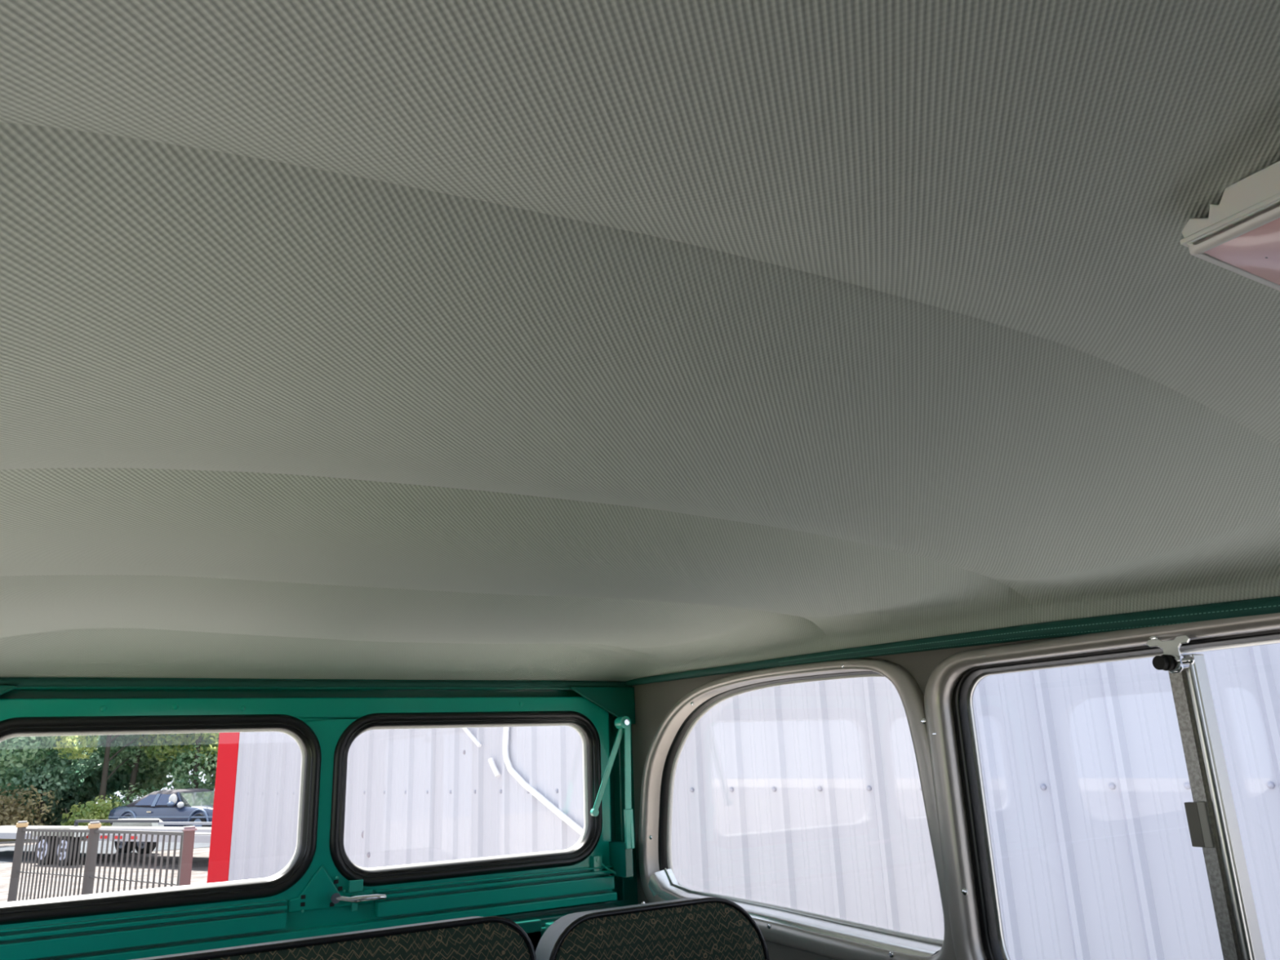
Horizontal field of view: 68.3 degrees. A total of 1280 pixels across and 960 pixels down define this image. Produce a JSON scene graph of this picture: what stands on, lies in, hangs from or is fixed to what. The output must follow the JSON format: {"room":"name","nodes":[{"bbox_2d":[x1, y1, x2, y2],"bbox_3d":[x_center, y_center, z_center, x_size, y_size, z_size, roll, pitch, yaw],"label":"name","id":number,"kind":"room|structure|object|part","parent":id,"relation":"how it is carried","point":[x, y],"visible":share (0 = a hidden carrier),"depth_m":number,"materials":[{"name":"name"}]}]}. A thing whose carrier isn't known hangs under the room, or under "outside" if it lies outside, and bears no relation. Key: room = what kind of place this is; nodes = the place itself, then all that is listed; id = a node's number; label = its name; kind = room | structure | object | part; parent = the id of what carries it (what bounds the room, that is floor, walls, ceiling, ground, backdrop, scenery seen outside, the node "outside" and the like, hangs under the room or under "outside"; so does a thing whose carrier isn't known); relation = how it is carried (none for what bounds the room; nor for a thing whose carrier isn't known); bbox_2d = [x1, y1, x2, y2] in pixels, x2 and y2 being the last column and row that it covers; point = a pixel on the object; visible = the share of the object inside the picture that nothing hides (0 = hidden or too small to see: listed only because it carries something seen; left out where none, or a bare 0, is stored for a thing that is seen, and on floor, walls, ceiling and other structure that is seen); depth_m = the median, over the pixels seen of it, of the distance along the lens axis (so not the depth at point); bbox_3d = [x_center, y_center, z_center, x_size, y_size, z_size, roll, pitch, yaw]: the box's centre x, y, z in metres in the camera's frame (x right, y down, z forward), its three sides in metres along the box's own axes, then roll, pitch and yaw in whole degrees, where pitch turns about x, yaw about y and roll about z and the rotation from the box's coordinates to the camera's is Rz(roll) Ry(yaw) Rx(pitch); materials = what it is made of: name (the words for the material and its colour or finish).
{"room":"vehicle interior","nodes":[
{"label":"vehicle interior","id":0,"kind":"room"},
{"bbox_2d":[0,677,645,952],"bbox_3d":[-0.503,0.767,1.485,1.260,0.900,0.175,7,-19,-30],"label":"frame","id":1,"kind":"structure","parent":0,"point":[616,701],"depth_m":1.71,"materials":[{"name":"teal metal"}]},
{"bbox_2d":[0,697,617,959],"bbox_3d":[-0.515,0.553,1.569,1.108,0.374,0.065,7,-19,-30],"label":"door","id":2,"kind":"structure","parent":1,"relation":"in","point":[320,891],"depth_m":1.55,"materials":[{"name":"teal paint"}]},
{"bbox_3d":[-0.758,0.510,1.459,0.458,0.240,0.018,7,-19,-30],"label":"white frame","id":3,"kind":"part","parent":2,"relation":"part of","materials":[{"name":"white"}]},
{"bbox_3d":[-0.503,0.663,1.542,0.135,0.066,0.006,7,-19,-30],"label":"latch panel","id":4,"kind":"part","parent":2,"relation":"part of","materials":[{"name":"teal paint"}]},
{"bbox_3d":[-0.467,0.682,1.550,0.023,0.047,0.010,7,-19,-30],"label":"latch plate","id":5,"kind":"part","parent":2,"relation":"part of","materials":[{"name":"teal paint"}]},
{"bbox_3d":[-0.460,0.679,1.539,0.094,0.019,0.026,4,-17,-21],"label":"latch handle","id":6,"kind":"part","parent":2,"relation":"part of","materials":[{"name":"silver metal"}]},
{"bbox_3d":[-0.306,0.569,1.724,0.472,0.240,0.018,7,-19,-30],"label":"white frame","id":7,"kind":"part","parent":2,"relation":"part of","materials":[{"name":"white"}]},
{"bbox_2d":[590,715,634,877],"bbox_3d":[-0.061,0.601,1.795,0.078,0.289,0.089,7,-19,-30],"label":"stay","id":8,"kind":"object","parent":2,"relation":"attached to","point":[620,853],"visible":0.98,"depth_m":1.78,"materials":[{"name":"teal paint"}]},
{"bbox_3d":[-0.060,0.549,1.795,0.073,0.168,0.013,1,-17,-13],"label":"arm","id":9,"kind":"part","parent":8,"relation":"part of","materials":[{"name":"teal paint"}]},
{"bbox_3d":[-0.033,0.468,1.821,0.023,0.023,0.024,7,-19,-30],"label":"pivot plate","id":10,"kind":"part","parent":8,"relation":"part of","materials":[{"name":"teal paint"}]},
{"bbox_3d":[-0.024,0.580,1.794,0.020,0.226,0.019,7,-19,-30],"label":"arm","id":11,"kind":"part","parent":8,"relation":"part of","materials":[{"name":"teal paint"}]},
{"bbox_2d":[0,677,632,687],"bbox_3d":[-0.534,0.353,1.629,1.200,0.016,0.016,7,-19,-30],"label":"trim","id":12,"kind":"structure","parent":1,"relation":"attached to","point":[18,682],"depth_m":1.58,"materials":[{"name":"teal"}]},
{"bbox_3d":[-0.471,0.830,1.458,1.138,0.202,0.100,7,-19,-30],"label":"panel","id":13,"kind":"part","parent":1,"relation":"part of","materials":[{"name":"teal metal"}]},
{"bbox_2d":[0,0,1279,681],"bbox_3d":[0.180,-0.075,0.506,1.200,0.206,2.805,7,-19,-30],"label":"ceiling","id":14,"kind":"structure","parent":0,"point":[606,340],"depth_m":0.51,"materials":[{"name":"fabric"}]},
{"bbox_2d":[1179,160,1279,291],"bbox_3d":[0.373,-0.134,0.462,0.144,0.030,0.140,7,-19,-30],"label":"recessed light","id":15,"kind":"object","parent":14,"relation":"in","point":[1240,235],"visible":1,"depth_m":0.47,"materials":[{"name":"white plastic"}]},
{"bbox_3d":[0.373,-0.137,0.463,0.144,0.023,0.140,7,-19,-30],"label":"lamp frame","id":16,"kind":"part","parent":15,"relation":"part of","materials":[{"name":"white plastic"}]},
{"bbox_2d":[631,636,1061,959],"bbox_3d":[0.728,0.480,0.671,0.030,0.900,2.800,7,-19,-30],"label":"panel","id":17,"kind":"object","parent":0,"point":[653,701],"depth_m":1.80,"materials":[{"name":"grey plastic"}]},
{"bbox_2d":[638,658,956,959],"bbox_3d":[0.217,0.525,1.537,0.064,0.423,0.784,7,-19,-30],"label":"window","id":18,"kind":"structure","parent":17,"relation":"in","point":[835,938],"depth_m":1.47,"materials":[{"name":"grey metal"}]},
{"bbox_3d":[0.213,0.687,1.499,0.052,0.076,0.683,7,-19,-30],"label":"sill","id":19,"kind":"part","parent":18,"relation":"part of","materials":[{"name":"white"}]},
{"bbox_2d":[625,595,1279,685],"bbox_3d":[0.691,0.077,0.776,0.023,0.066,2.800,7,-19,-30],"label":"trim","id":20,"kind":"structure","parent":17,"relation":"attached to","point":[1270,605],"depth_m":1.13,"materials":[{"name":"teal"}]},
{"bbox_2d":[924,613,1279,959],"bbox_3d":[0.656,0.328,0.789,0.076,0.464,1.038,7,-19,-30],"label":"window","id":21,"kind":"structure","parent":17,"relation":"in","point":[968,862],"depth_m":1.07,"materials":[{"name":"grey"}]},
{"bbox_3d":[0.536,0.187,0.965,0.013,0.016,0.017,4,-18,-22],"label":"knob","id":22,"kind":"part","parent":21,"relation":"part of","materials":[{"name":"black plastic"}]},
{"bbox_3d":[0.227,1.082,0.166,1.200,0.040,2.800,7,-19,-30],"label":"floor","id":23,"kind":"structure","parent":0,"visible":0},
{"bbox_2d":[130,915,536,959],"bbox_3d":[-0.306,0.817,0.694,0.693,0.805,0.534,7,-19,-30],"label":"seat","id":24,"kind":"object","parent":23,"relation":"on","point":[494,937],"visible":1,"depth_m":1.06,"materials":[{"name":"fabric"}]},
{"bbox_3d":[-0.404,0.693,0.889,0.685,0.441,0.051,7,-19,-30],"label":"backrest","id":25,"kind":"part","parent":24,"relation":"part of","materials":[{"name":"fabric"}]},
{"bbox_2d":[535,897,769,959],"bbox_3d":[0.144,0.882,0.956,0.332,0.794,0.534,7,-19,-30],"label":"seat","id":26,"kind":"object","parent":23,"relation":"on","point":[708,928],"visible":1,"depth_m":1.21,"materials":[{"name":"fabric"}]},
{"label":"outside","id":27,"kind":"structure","parent":0,"visible":0},
{"label":"ground","id":28,"kind":"structure","parent":27,"visible":0},
{"bbox_2d":[206,643,1279,959],"bbox_3d":[3.613,0.887,8.986,14.259,6.700,9.350,-16,-21,40],"label":"metal building","id":29,"kind":"structure","parent":28,"relation":"on","point":[807,797],"depth_m":4.93,"materials":[{"name":"white paint"}]},
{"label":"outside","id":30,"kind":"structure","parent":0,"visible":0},
{"bbox_2d":[0,839,209,902],"bbox_3d":[-15.065,9.428,23.618,60.000,0.056,41.000,7,-19,-30],"label":"pavement","id":31,"kind":"structure","parent":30,"point":[200,855],"depth_m":18.62,"materials":[{"name":"grey concrete"}]},
{"bbox_2d":[7,821,197,902],"bbox_3d":[-6.623,4.833,11.442,4.323,1.295,0.233,-14,-20,34],"label":"metal fence","id":32,"kind":"object","parent":31,"relation":"on","point":[187,841],"visible":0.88,"depth_m":11.61,"materials":[{"name":"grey metal"}]},
{"bbox_3d":[-8.314,5.267,12.562,0.100,1.220,0.100,7,-19,-30],"label":"post","id":33,"kind":"part","parent":32,"relation":"part of","materials":[{"name":"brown metal"}]},
{"bbox_3d":[-7.538,5.041,12.074,1.884,0.012,0.030,-13,-19,32],"label":"rail","id":34,"kind":"part","parent":32,"relation":"part of","materials":[{"name":"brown metal"}]},
{"bbox_3d":[-7.558,4.538,12.222,1.884,0.035,0.030,-13,-19,32],"label":"rail","id":35,"kind":"part","parent":32,"relation":"part of","materials":[{"name":"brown metal"}]},
{"bbox_3d":[-6.759,4.912,11.559,0.100,1.220,0.100,7,-19,-30],"label":"post","id":36,"kind":"part","parent":32,"relation":"part of","materials":[{"name":"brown metal"}]},
{"bbox_3d":[-5.862,4.638,10.925,2.262,0.012,0.030,-14,-20,35],"label":"rail","id":37,"kind":"part","parent":32,"relation":"part of","materials":[{"name":"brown metal"}]},
{"bbox_3d":[-5.882,4.135,11.072,2.262,0.035,0.030,-14,-20,35],"label":"rail","id":38,"kind":"part","parent":32,"relation":"part of","materials":[{"name":"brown metal"}]},
{"bbox_3d":[-4.961,4.461,10.263,0.110,1.220,0.110,7,-19,-30],"label":"post","id":39,"kind":"part","parent":32,"relation":"part of","materials":[{"name":"brown metal"}]},
{"bbox_2d":[0,818,212,866],"bbox_3d":[-11.689,8.207,21.515,14.945,0.860,2.643,-13,-19,32],"label":"trailer","id":40,"kind":"object","parent":31,"relation":"on","point":[202,834],"visible":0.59,"depth_m":21.12,"materials":[{"name":"grey paint"}]},
{"bbox_3d":[-11.665,8.084,21.596,14.892,0.140,1.890,-12,-19,30],"label":"rail","id":41,"kind":"part","parent":40,"relation":"part of","materials":[{"name":"white metal"}]},
{"bbox_3d":[-8.661,7.295,19.844,7.767,0.060,1.800,-12,-19,30],"label":"rail","id":42,"kind":"part","parent":40,"relation":"part of","materials":[{"name":"white metal"}]},
{"bbox_2d":[108,788,214,826],"bbox_3d":[-14.408,10.472,29.800,5.120,1.370,1.962,-10,-18,24],"label":"parked car","id":43,"kind":"object","parent":31,"relation":"on","point":[182,805],"visible":0.6,"depth_m":29.36,"materials":[{"name":"blue paint"}]},
{"bbox_3d":[-14.790,10.403,29.134,4.800,0.090,0.030,-10,-18,24],"label":"moulding","id":44,"kind":"part","parent":43,"relation":"part of","materials":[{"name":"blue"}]},
{"bbox_2d":[166,801,174,806],"bbox_3d":[-14.385,9.931,28.933,0.220,0.160,0.220,7,-19,-30],"label":"mirror","id":45,"kind":"object","parent":43,"relation":"attached to","point":[170,803],"depth_m":28.87,"materials":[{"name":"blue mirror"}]},
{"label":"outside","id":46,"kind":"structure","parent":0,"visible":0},
{"bbox_2d":[0,814,211,841],"bbox_3d":[-24.942,14.392,39.377,40.000,0.070,22.500,7,-19,-30],"label":"verge","id":47,"kind":"structure","parent":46,"point":[1,839],"depth_m":29.81,"materials":[{"name":"green plant"}]},
{"bbox_2d":[0,782,62,839],"bbox_3d":[-20.803,11.159,31.244,2.918,2.170,1.853,7,-19,-30],"label":"bush","id":48,"kind":"object","parent":47,"relation":"on","point":[8,818],"visible":0.75,"depth_m":31.30,"materials":[{"name":"green plant"}]},
{"bbox_3d":[-20.862,11.272,31.314,1.233,1.232,0.140,7,-19,-30],"label":"stem","id":49,"kind":"part","parent":48,"relation":"part of","materials":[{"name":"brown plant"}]},
{"bbox_2d":[0,735,64,809],"bbox_3d":[-22.403,7.965,32.406,4.571,8.354,4.156,-8,-17,18],"label":"tree","id":50,"kind":"object","parent":47,"relation":"on","point":[31,747],"visible":0.36,"depth_m":31.99,"materials":[{"name":"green plant"}]},
{"bbox_2d":[2,736,89,825],"bbox_3d":[-23.022,11.190,35.838,4.255,4.449,2.260,7,-19,-30],"label":"bush","id":51,"kind":"object","parent":47,"relation":"on","point":[44,816],"visible":0.02,"depth_m":35.44,"materials":[{"name":"green plant"}]},
{"bbox_2d":[2,764,98,826],"bbox_3d":[-25.072,8.079,38.421,6.808,11.930,6.326,7,-19,-30],"label":"bush","id":52,"kind":"object","parent":47,"relation":"on","point":[57,822],"visible":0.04,"depth_m":35.85,"materials":[{"name":"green plant"}]},
{"bbox_2d":[0,734,123,826],"bbox_3d":[-21.675,9.114,34.641,4.816,7.350,5.239,7,-19,-30],"label":"tree","id":53,"kind":"object","parent":47,"relation":"on","point":[47,766],"visible":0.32,"depth_m":33.45,"materials":[{"name":"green plant"}]},
{"bbox_2d":[60,794,126,826],"bbox_3d":[-18.490,11.464,31.970,1.967,1.549,1.555,7,-19,-30],"label":"bush","id":54,"kind":"object","parent":47,"relation":"on","point":[91,809],"visible":0.56,"depth_m":31.74,"materials":[{"name":"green plant"}]},
{"bbox_2d":[53,734,137,813],"bbox_3d":[-19.100,8.615,33.763,3.317,7.615,3.362,7,-19,-30],"label":"tree","id":55,"kind":"object","parent":47,"relation":"on","point":[68,747],"visible":0.08,"depth_m":32.59,"materials":[{"name":"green plant"}]},
{"bbox_2d":[62,734,171,807],"bbox_3d":[-20.371,11.517,36.790,4.279,4.587,2.278,7,-19,-30],"label":"tree","id":56,"kind":"object","parent":47,"relation":"on","point":[117,782],"visible":0.23,"depth_m":36.25,"materials":[{"name":"green plant"}]},
{"bbox_2d":[93,734,155,803],"bbox_3d":[-22.088,8.461,39.682,6.432,11.460,6.806,7,-19,-30],"label":"tree","id":57,"kind":"object","parent":47,"relation":"on","point":[130,735],"visible":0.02,"depth_m":39.28,"materials":[{"name":"green plant"}]},
{"bbox_2d":[92,733,182,804],"bbox_3d":[-18.458,8.594,35.727,3.822,8.722,3.739,-17,-22,40],"label":"tree","id":58,"kind":"object","parent":47,"relation":"on","point":[134,761],"visible":0.23,"depth_m":35.07,"materials":[{"name":"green plant"}]},
{"bbox_2d":[107,777,205,807],"bbox_3d":[-17.099,11.686,33.546,3.253,2.058,2.066,7,-19,-30],"label":"bush","id":59,"kind":"object","parent":47,"relation":"on","point":[143,791],"visible":0.09,"depth_m":33.33,"materials":[{"name":"green plant"}]},
{"bbox_2d":[133,774,187,796],"bbox_3d":[-19.362,8.643,41.210,6.116,11.759,6.988,7,-19,-30],"label":"bush","id":60,"kind":"object","parent":47,"relation":"on","point":[136,790],"visible":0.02,"depth_m":39.54,"materials":[{"name":"green plant"}]},
{"bbox_2d":[137,733,219,788],"bbox_3d":[-16.304,8.395,35.060,4.014,8.551,4.546,7,-19,-30],"label":"tree","id":61,"kind":"object","parent":47,"relation":"on","point":[197,736],"visible":0.09,"depth_m":34.78,"materials":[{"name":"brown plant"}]},
{"bbox_2d":[142,733,218,793],"bbox_3d":[-17.926,11.375,37.745,4.382,4.398,2.186,7,-19,-30],"label":"tree","id":62,"kind":"object","parent":47,"relation":"on","point":[162,780],"visible":0.08,"depth_m":37.05,"materials":[{"name":"green plant"}]},
{"bbox_2d":[166,734,219,791],"bbox_3d":[-14.659,8.350,35.375,5.362,8.687,4.679,-2,-16,-1],"label":"bush","id":63,"kind":"object","parent":47,"relation":"on","point":[180,761],"visible":0.09,"depth_m":34.20,"materials":[{"name":"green plant"}]},
{"bbox_2d":[204,755,217,791],"bbox_3d":[-15.250,11.499,38.113,4.251,4.346,2.429,7,-19,-30],"label":"bush","id":64,"kind":"object","parent":47,"relation":"on","point":[215,767],"visible":0.02,"depth_m":37.28,"materials":[{"name":"green plant"}]},
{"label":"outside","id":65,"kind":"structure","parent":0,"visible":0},
{"bbox_2d":[0,840,209,862],"bbox_3d":[-16.769,9.726,24.471,26.000,0.035,6.700,7,-19,-30],"label":"road","id":66,"kind":"structure","parent":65,"point":[6,853],"depth_m":24.63,"materials":[{"name":"grey asphalt"}]}
]}

